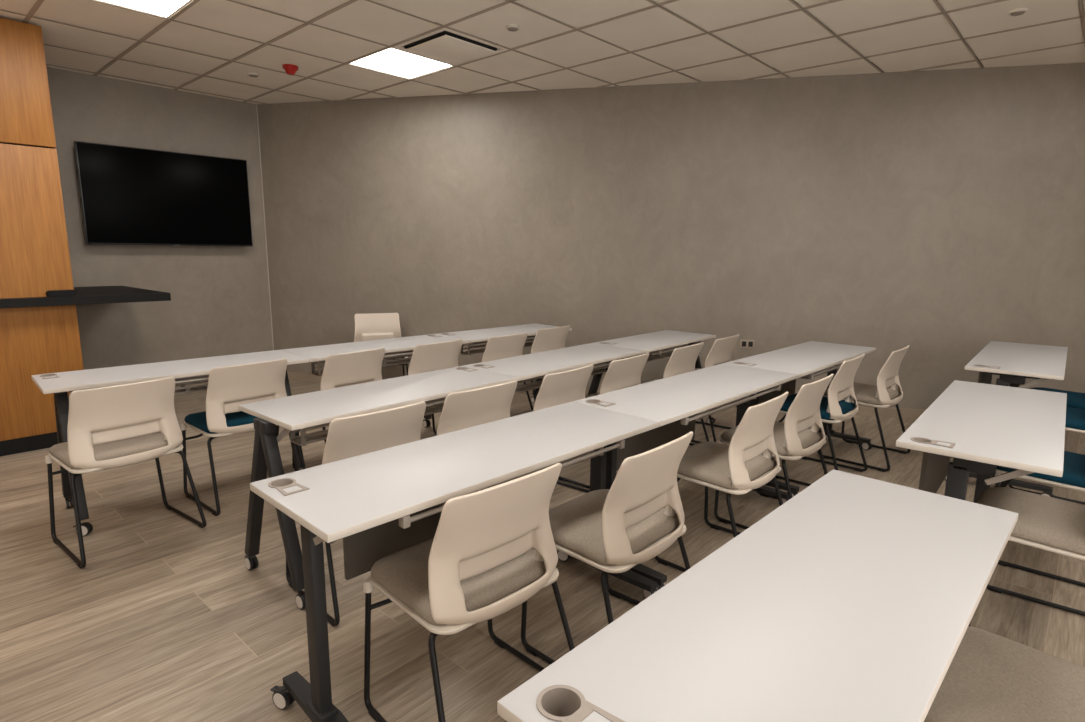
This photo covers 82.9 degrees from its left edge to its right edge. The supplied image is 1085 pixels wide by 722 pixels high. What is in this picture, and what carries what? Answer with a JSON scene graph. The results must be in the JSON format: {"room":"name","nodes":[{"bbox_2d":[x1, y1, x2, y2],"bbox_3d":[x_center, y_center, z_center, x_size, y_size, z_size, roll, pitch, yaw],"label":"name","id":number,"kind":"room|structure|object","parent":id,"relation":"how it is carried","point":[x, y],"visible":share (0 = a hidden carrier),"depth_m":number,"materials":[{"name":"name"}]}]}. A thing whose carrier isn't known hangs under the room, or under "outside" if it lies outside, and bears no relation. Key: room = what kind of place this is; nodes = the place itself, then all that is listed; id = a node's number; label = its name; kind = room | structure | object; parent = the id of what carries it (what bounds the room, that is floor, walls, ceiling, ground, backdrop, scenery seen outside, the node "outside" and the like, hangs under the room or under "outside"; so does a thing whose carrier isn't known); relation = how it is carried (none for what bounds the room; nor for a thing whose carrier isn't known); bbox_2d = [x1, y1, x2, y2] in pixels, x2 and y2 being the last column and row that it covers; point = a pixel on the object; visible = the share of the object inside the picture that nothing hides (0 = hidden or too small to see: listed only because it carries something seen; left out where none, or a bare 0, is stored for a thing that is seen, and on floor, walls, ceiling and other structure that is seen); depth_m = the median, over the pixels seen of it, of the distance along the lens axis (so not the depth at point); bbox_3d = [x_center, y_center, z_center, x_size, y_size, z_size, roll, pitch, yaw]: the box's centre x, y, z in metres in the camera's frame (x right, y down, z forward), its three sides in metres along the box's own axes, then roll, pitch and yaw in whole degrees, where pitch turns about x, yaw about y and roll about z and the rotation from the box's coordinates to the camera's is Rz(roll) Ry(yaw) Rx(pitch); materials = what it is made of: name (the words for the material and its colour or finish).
{"room":"training room","nodes":[
{"label":"training room","id":0,"kind":"room"},
{"bbox_2d":[0,18,83,456],"bbox_3d":[-4.714,-0.690,3.550,1.200,2.795,2.975,10,13,41],"label":"wood wall panel","id":1,"kind":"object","parent":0,"point":[34,248],"depth_m":4.09,"materials":[{"name":"brown wood"}]},
{"bbox_2d":[0,286,170,307],"bbox_3d":[-4.491,-0.349,3.797,1.283,0.058,3.550,10,13,41],"label":"wall shelf","id":2,"kind":"object","parent":1,"relation":"attached to","point":[93,294],"visible":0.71,"depth_m":4.40,"materials":[{"name":"black laminate"}]},
{"bbox_2d":[46,290,76,296],"bbox_3d":[-3.290,-0.462,4.204,0.056,0.044,0.165,10,13,41],"label":"bar","id":3,"kind":"object","parent":2,"relation":"on","point":[50,293],"visible":1,"depth_m":4.18,"materials":[{"name":"black plastic"}]},
{"bbox_2d":[46,64,272,369],"bbox_3d":[-4.574,-0.893,4.666,0.120,3.007,5.100,10,13,41],"label":"wall","id":4,"kind":"structure","parent":0,"point":[219,305],"depth_m":5.70,"materials":[{"name":"grey paint"}]},
{"bbox_2d":[74,141,252,246],"bbox_3d":[-3.418,-1.484,5.645,0.140,0.835,1.375,10,13,41],"label":"television","id":5,"kind":"object","parent":4,"relation":"attached to","point":[129,195],"visible":1,"depth_m":5.52,"materials":[{"name":"black metal"}]},
{"bbox_2d":[175,382,207,387],"bbox_3d":[-3.520,0.269,5.960,0.012,0.085,1.880,10,13,41],"label":"baseboard","id":6,"kind":"structure","parent":4,"relation":"attached to","point":[206,382],"depth_m":6.05,"materials":[{"name":"brown wood"}]},
{"bbox_2d":[256,105,273,349],"bbox_3d":[-2.877,-1.228,6.397,0.010,2.722,0.010,10,13,41],"label":"trim","id":7,"kind":"structure","parent":4,"relation":"attached to","point":[256,105],"depth_m":6.36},
{"bbox_2d":[0,380,1084,721],"bbox_3d":[0.558,0.797,3.734,9.120,0.100,9.998,10,13,41],"label":"floor","id":8,"kind":"structure","parent":0,"point":[165,619],"depth_m":2.45,"materials":[{"name":"brown wood"}]},
{"bbox_2d":[45,377,206,567],"bbox_3d":[-2.029,0.465,2.952,0.493,0.779,0.529,8,13,37],"label":"chair","id":9,"kind":"object","parent":8,"relation":"on","point":[117,426],"visible":1,"depth_m":2.82,"materials":[{"name":"beige plastic"}]},
{"bbox_2d":[31,350,308,535],"bbox_3d":[-2.004,0.392,3.468,1.250,0.743,0.538,-9,14,-44],"label":"table","id":10,"kind":"object","parent":8,"relation":"on","point":[186,372],"visible":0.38,"depth_m":3.23,"materials":[{"name":"white laminate"}]},
{"bbox_2d":[75,374,208,394],"bbox_3d":[-1.998,0.114,3.430,1.012,0.130,0.106,-9,14,-44],"label":"cable tray","id":11,"kind":"object","parent":10,"relation":"on","point":[185,388],"depth_m":3.44,"materials":[{"name":"grey metal"}]},
{"bbox_2d":[181,358,304,515],"bbox_3d":[-1.713,0.372,3.491,0.493,0.779,0.529,9,13,39],"label":"chair","id":12,"kind":"object","parent":8,"relation":"on","point":[229,387],"visible":0.66,"depth_m":3.31,"materials":[{"name":"beige plastic"}]},
{"bbox_2d":[292,347,384,470],"bbox_3d":[-1.266,0.302,3.910,0.493,0.779,0.529,8,13,38],"label":"chair","id":13,"kind":"object","parent":8,"relation":"on","point":[352,368],"visible":0.43,"depth_m":3.74,"materials":[{"name":"beige plastic"}]},
{"bbox_2d":[286,401,425,625],"bbox_3d":[-0.749,0.548,2.554,0.493,0.779,0.529,10,14,43],"label":"chair","id":14,"kind":"object","parent":8,"relation":"on","point":[352,436],"visible":0.24,"depth_m":2.34,"materials":[{"name":"beige plastic"}]},
{"bbox_2d":[281,334,468,426],"bbox_3d":[-1.129,0.249,4.316,1.197,0.743,0.538,-9,14,-44],"label":"table","id":15,"kind":"object","parent":8,"relation":"on","point":[399,347],"visible":0.48,"depth_m":4.20,"materials":[{"name":"white laminate"}]},
{"bbox_2d":[311,350,412,375],"bbox_3d":[-1.123,-0.029,4.278,0.959,0.130,0.106,-9,14,-44],"label":"cable tray","id":16,"kind":"object","parent":15,"relation":"on","point":[385,363],"depth_m":4.25,"materials":[{"name":"grey metal"}]},
{"bbox_2d":[238,366,519,609],"bbox_3d":[-0.704,0.496,2.946,0.538,0.743,1.268,9,13,40],"label":"table","id":17,"kind":"object","parent":8,"relation":"on","point":[301,413],"visible":0.56,"depth_m":2.59,"materials":[{"name":"white laminate"}]},
{"bbox_2d":[290,397,445,445],"bbox_3d":[-0.693,0.217,2.916,0.106,0.130,1.009,9,13,40],"label":"cable tray","id":18,"kind":"object","parent":17,"relation":"on","point":[305,439],"depth_m":2.59,"materials":[{"name":"grey metal"}]},
{"bbox_2d":[354,313,407,375],"bbox_3d":[-1.560,-0.052,5.891,0.529,0.779,0.493,-3,11,-19],"label":"chair","id":19,"kind":"object","parent":8,"relation":"on","point":[373,326],"visible":0.51,"depth_m":5.98,"materials":[{"name":"beige plastic"}]},
{"bbox_2d":[408,339,462,434],"bbox_3d":[-0.828,0.234,4.317,0.493,0.779,0.529,9,13,40],"label":"chair","id":20,"kind":"object","parent":8,"relation":"on","point":[441,355],"visible":0.36,"depth_m":4.14,"materials":[{"name":"beige plastic"}]},
{"bbox_2d":[250,402,658,721],"bbox_3d":[-0.185,0.649,2.111,0.559,0.743,1.367,10,14,43],"label":"table","id":21,"kind":"object","parent":8,"relation":"on","point":[382,503],"visible":0.8,"depth_m":1.86,"materials":[{"name":"white laminate"}]},
{"bbox_2d":[476,446,603,491],"bbox_3d":[-0.001,0.340,2.257,0.106,0.130,0.606,10,14,43],"label":"cable tray","id":22,"kind":"object","parent":21,"relation":"on","point":[600,448],"depth_m":2.29,"materials":[{"name":"grey metal"}]},
{"bbox_2d":[363,463,574,721],"bbox_3d":[-0.216,0.679,1.844,0.529,0.779,0.493,-9,14,-44],"label":"chair","id":23,"kind":"object","parent":8,"relation":"on","point":[491,550],"visible":0.98,"depth_m":1.70,"materials":[{"name":"beige plastic"}]},
{"bbox_2d":[421,381,516,439],"bbox_3d":[-0.393,0.476,2.975,0.493,0.779,0.529,10,14,43],"label":"chair","id":24,"kind":"object","parent":8,"relation":"on","point":[469,408],"visible":0.28,"depth_m":2.78,"materials":[{"name":"beige plastic"}]},
{"bbox_2d":[436,324,571,402],"bbox_3d":[-0.298,0.114,5.120,1.126,0.743,0.538,-9,14,-44],"label":"table","id":25,"kind":"object","parent":8,"relation":"on","point":[479,336],"visible":0.31,"depth_m":4.94,"materials":[{"name":"white laminate"}]},
{"bbox_2d":[460,335,535,354],"bbox_3d":[-0.300,-0.163,5.076,0.868,0.130,0.106,-9,14,-44],"label":"cable tray","id":26,"kind":"object","parent":25,"relation":"on","point":[481,350],"depth_m":4.84,"materials":[{"name":"grey metal"}]},
{"bbox_2d":[482,332,532,409],"bbox_3d":[-0.383,0.167,4.718,0.493,0.779,0.529,9,13,40],"label":"chair","id":27,"kind":"object","parent":8,"relation":"on","point":[499,347],"visible":0.3,"depth_m":4.54,"materials":[{"name":"beige plastic"}]},
{"bbox_2d":[531,325,569,401],"bbox_3d":[-0.037,0.087,5.188,0.493,0.779,0.529,9,13,40],"label":"chair","id":28,"kind":"object","parent":8,"relation":"on","point":[548,339],"visible":0.35,"depth_m":4.99,"materials":[{"name":"beige plastic"}]},
{"bbox_2d":[510,364,593,492],"bbox_3d":[0.011,0.405,3.399,0.493,0.779,0.529,9,13,40],"label":"chair","id":29,"kind":"object","parent":8,"relation":"on","point":[563,387],"visible":0.38,"depth_m":3.21,"materials":[{"name":"beige plastic"}]},
{"bbox_2d":[464,343,644,394],"bbox_3d":[0.115,0.339,3.877,0.538,0.743,1.227,9,13,40],"label":"table","id":30,"kind":"object","parent":8,"relation":"on","point":[529,367],"visible":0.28,"depth_m":3.72,"materials":[{"name":"white laminate"}]},
{"bbox_2d":[514,361,609,394],"bbox_3d":[0.119,0.060,3.840,0.106,0.130,0.989,9,13,40],"label":"cable tray","id":31,"kind":"object","parent":30,"relation":"on","point":[534,385],"depth_m":3.62,"materials":[{"name":"grey metal"}]},
{"bbox_2d":[558,353,648,488],"bbox_3d":[0.389,0.335,3.811,0.493,0.779,0.529,9,13,40],"label":"chair","id":32,"kind":"object","parent":8,"relation":"on","point":[622,373],"visible":0.37,"depth_m":3.63,"materials":[{"name":"beige plastic"}]},
{"bbox_2d":[521,431,692,663],"bbox_3d":[0.251,0.627,2.159,0.493,0.779,0.529,10,13,41],"label":"chair","id":33,"kind":"object","parent":8,"relation":"on","point":[623,526],"visible":0.91,"depth_m":2.01,"materials":[{"name":"beige plastic"}]},
{"bbox_2d":[594,330,715,423],"bbox_3d":[0.874,0.192,4.741,0.538,0.743,1.085,9,13,40],"label":"table","id":34,"kind":"object","parent":8,"relation":"on","point":[664,342],"visible":0.49,"depth_m":4.63,"materials":[{"name":"white laminate"}]},
{"bbox_2d":[621,344,687,361],"bbox_3d":[0.872,-0.085,4.696,0.106,0.130,0.828,9,13,40],"label":"cable tray","id":35,"kind":"object","parent":34,"relation":"on","point":[667,354],"depth_m":4.68,"materials":[{"name":"grey metal"}]},
{"bbox_2d":[641,342,708,445],"bbox_3d":[0.847,0.256,4.282,0.493,0.779,0.529,9,13,40],"label":"chair","id":36,"kind":"object","parent":8,"relation":"on","point":[682,360],"visible":0.36,"depth_m":4.09,"materials":[{"name":"beige plastic"}]},
{"bbox_2d":[570,363,798,589],"bbox_3d":[0.761,0.486,3.080,0.559,0.743,1.367,10,14,43],"label":"table","id":37,"kind":"object","parent":8,"relation":"on","point":[675,402],"visible":0.62,"depth_m":2.93,"materials":[{"name":"white laminate"}]},
{"bbox_2d":[689,393,756,418],"bbox_3d":[0.947,0.177,3.228,0.106,0.130,0.606,10,14,43],"label":"cable tray","id":38,"kind":"object","parent":37,"relation":"on","point":[754,393],"depth_m":3.17,"materials":[{"name":"grey metal"}]},
{"bbox_2d":[690,334,739,442],"bbox_3d":[1.235,0.182,4.718,0.493,0.779,0.529,9,13,40],"label":"chair","id":39,"kind":"object","parent":8,"relation":"on","point":[721,350],"visible":0.41,"depth_m":4.51,"materials":[{"name":"beige plastic"}]},
{"bbox_2d":[654,392,787,571],"bbox_3d":[0.830,0.521,2.786,0.493,0.779,0.529,10,13,41],"label":"chair","id":40,"kind":"object","parent":8,"relation":"on","point":[739,467],"visible":0.94,"depth_m":2.64,"materials":[{"name":"beige plastic"}]},
{"bbox_2d":[497,469,1017,721],"bbox_3d":[0.569,0.802,1.292,0.559,0.743,1.376,10,14,43],"label":"table","id":41,"kind":"object","parent":8,"relation":"on","point":[854,599],"visible":1,"depth_m":1.08,"materials":[{"name":"white laminate"}]},
{"bbox_2d":[714,374,833,528],"bbox_3d":[1.232,0.449,3.213,0.493,0.779,0.529,10,14,42],"label":"chair","id":42,"kind":"object","parent":8,"relation":"on","point":[794,440],"visible":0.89,"depth_m":3.04,"materials":[{"name":"beige plastic"}]},
{"bbox_2d":[725,341,875,496],"bbox_3d":[1.710,0.322,4.053,0.559,0.743,1.370,10,14,43],"label":"table","id":43,"kind":"object","parent":8,"relation":"on","point":[811,359],"visible":0.56,"depth_m":3.95,"materials":[{"name":"white laminate"}]},
{"bbox_2d":[800,363,841,378],"bbox_3d":[1.895,0.013,4.200,0.106,0.130,0.606,10,14,43],"label":"cable tray","id":44,"kind":"object","parent":43,"relation":"on","point":[804,377],"depth_m":4.15,"materials":[{"name":"grey metal"}]},
{"bbox_2d":[776,354,866,485],"bbox_3d":[1.738,0.338,3.864,0.493,0.779,0.529,10,13,41],"label":"chair","id":45,"kind":"object","parent":8,"relation":"on","point":[833,409],"visible":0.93,"depth_m":3.70,"materials":[{"name":"beige plastic"}]},
{"bbox_2d":[817,345,910,471],"bbox_3d":[2.235,0.276,4.238,0.493,0.779,0.529,10,14,42],"label":"chair","id":46,"kind":"object","parent":8,"relation":"on","point":[879,396],"visible":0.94,"depth_m":4.06,"materials":[{"name":"beige plastic"}]},
{"bbox_2d":[896,380,1066,502],"bbox_3d":[1.871,0.579,2.613,0.559,0.743,1.419,9,13,40],"label":"table","id":47,"kind":"object","parent":8,"relation":"on","point":[983,427],"visible":0.57,"depth_m":2.32,"materials":[{"name":"white laminate"}]},
{"bbox_2d":[924,626,1084,721],"bbox_3d":[1.060,0.789,1.288,0.493,0.779,0.529,10,14,42],"label":"chair","id":48,"kind":"object","parent":8,"relation":"on","point":[990,677],"visible":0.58,"depth_m":1.33,"materials":[{"name":"beige fabric"}]},
{"bbox_2d":[945,341,1067,497],"bbox_3d":[3.143,0.327,4.100,0.559,0.743,1.463,9,13,40],"label":"table","id":49,"kind":"object","parent":8,"relation":"on","point":[1014,363],"visible":0.63,"depth_m":3.73,"materials":[{"name":"white laminate"}]},
{"bbox_2d":[969,487,1084,625],"bbox_3d":[1.854,0.631,2.221,0.493,0.779,0.529,9,13,40],"label":"chair","id":50,"kind":"object","parent":8,"relation":"on","point":[1051,524],"visible":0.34,"depth_m":2.19,"materials":[{"name":"beige plastic"}]},
{"bbox_2d":[995,451,1084,586],"bbox_3d":[2.364,0.530,2.817,0.493,0.779,0.529,9,13,40],"label":"chair","id":51,"kind":"object","parent":8,"relation":"on","point":[1073,477],"visible":0.26,"depth_m":2.68,"materials":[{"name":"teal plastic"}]},
{"bbox_2d":[1009,407,1084,504],"bbox_3d":[3.120,0.384,3.678,0.493,0.779,0.529,9,13,40],"label":"chair","id":52,"kind":"object","parent":8,"relation":"on","point":[1075,417],"visible":0.22,"depth_m":3.51,"materials":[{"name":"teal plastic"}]},
{"bbox_2d":[1029,387,1084,408],"bbox_3d":[3.521,0.311,4.112,0.493,0.779,0.529,9,13,40],"label":"chair","id":53,"kind":"object","parent":8,"relation":"on","point":[1074,399],"visible":0.1,"depth_m":4.06,"materials":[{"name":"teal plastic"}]},
{"bbox_2d":[0,0,1084,103],"bbox_3d":[0.585,-2.061,3.226,9.120,0.090,9.998,10,13,41],"label":"ceiling","id":54,"kind":"structure","parent":0,"point":[211,46],"depth_m":4.20,"materials":[{"name":"tile"}]},
{"bbox_2d":[96,0,191,17],"bbox_3d":[-2.343,-2.105,3.468,0.594,0.032,0.594,10,14,42],"label":"recessed light","id":55,"kind":"object","parent":54,"relation":"in","point":[162,8],"visible":1,"depth_m":3.70,"materials":[{"name":"white paint"}]},
{"bbox_2d":[108,0,185,14],"bbox_3d":[-2.343,-2.103,3.468,0.558,0.006,0.558,10,14,42],"label":"diffuser","id":56,"kind":"object","parent":55,"relation":"attached to","point":[154,7],"depth_m":3.70,"materials":[{"name":"white plastic"}]},
{"bbox_2d":[247,72,258,76],"bbox_3d":[-2.398,-2.371,5.095,0.090,0.020,0.090,10,13,41],"label":"sprinkler head","id":57,"kind":"object","parent":54,"relation":"attached to","point":[251,74],"visible":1,"depth_m":5.07},
{"bbox_2d":[282,64,297,74],"bbox_3d":[-1.998,-2.306,4.873,0.116,0.061,0.116,10,13,41],"label":"fire alarm","id":58,"kind":"object","parent":54,"relation":"attached to","point":[290,69],"visible":1,"depth_m":4.84,"materials":[{"name":"red plastic"}]},
{"bbox_2d":[349,44,451,78],"bbox_3d":[-1.104,-2.329,4.795,0.594,0.032,0.594,10,14,42],"label":"recessed light","id":59,"kind":"object","parent":54,"relation":"in","point":[391,61],"visible":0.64,"depth_m":4.82,"materials":[{"name":"white paint"}]},
{"bbox_2d":[393,22,508,65],"bbox_3d":[-0.655,-2.257,4.389,0.594,0.088,0.594,10,14,42],"label":"ceiling vent","id":60,"kind":"object","parent":54,"relation":"in","point":[445,45],"visible":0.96,"depth_m":4.34,"materials":[{"name":"metal"}]},
{"bbox_2d":[506,24,519,31],"bbox_3d":[-0.193,-2.151,3.972,0.090,0.020,0.090,10,13,41],"label":"sprinkler head","id":61,"kind":"object","parent":54,"relation":"attached to","point":[511,27],"visible":1,"depth_m":3.95},
{"bbox_2d":[1008,8,1027,15],"bbox_3d":[2.813,-2.064,3.637,0.090,0.020,0.090,10,13,41],"label":"sprinkler head","id":62,"kind":"object","parent":54,"relation":"attached to","point":[1019,11],"visible":1,"depth_m":3.62},
{"bbox_2d":[257,57,1084,409],"bbox_3d":[2.277,-0.943,5.304,10.558,3.007,0.120,3,10,13],"label":"wall","id":63,"kind":"structure","parent":0,"point":[940,214],"depth_m":5.38,"materials":[{"name":"grey paint"}]},
{"bbox_2d":[287,372,924,418],"bbox_3d":[2.187,0.405,5.493,10.428,0.085,0.012,3,10,13],"label":"baseboard","id":64,"kind":"structure","parent":63,"relation":"attached to","point":[863,410],"depth_m":5.34,"materials":[{"name":"brown wood"}]},
{"bbox_2d":[740,339,754,347],"bbox_3d":[1.826,-0.152,5.481,0.125,0.075,0.013,3,10,13],"label":"wall outlet","id":65,"kind":"object","parent":63,"relation":"attached to","point":[743,343],"visible":1,"depth_m":5.48,"materials":[{"name":"white plastic"}]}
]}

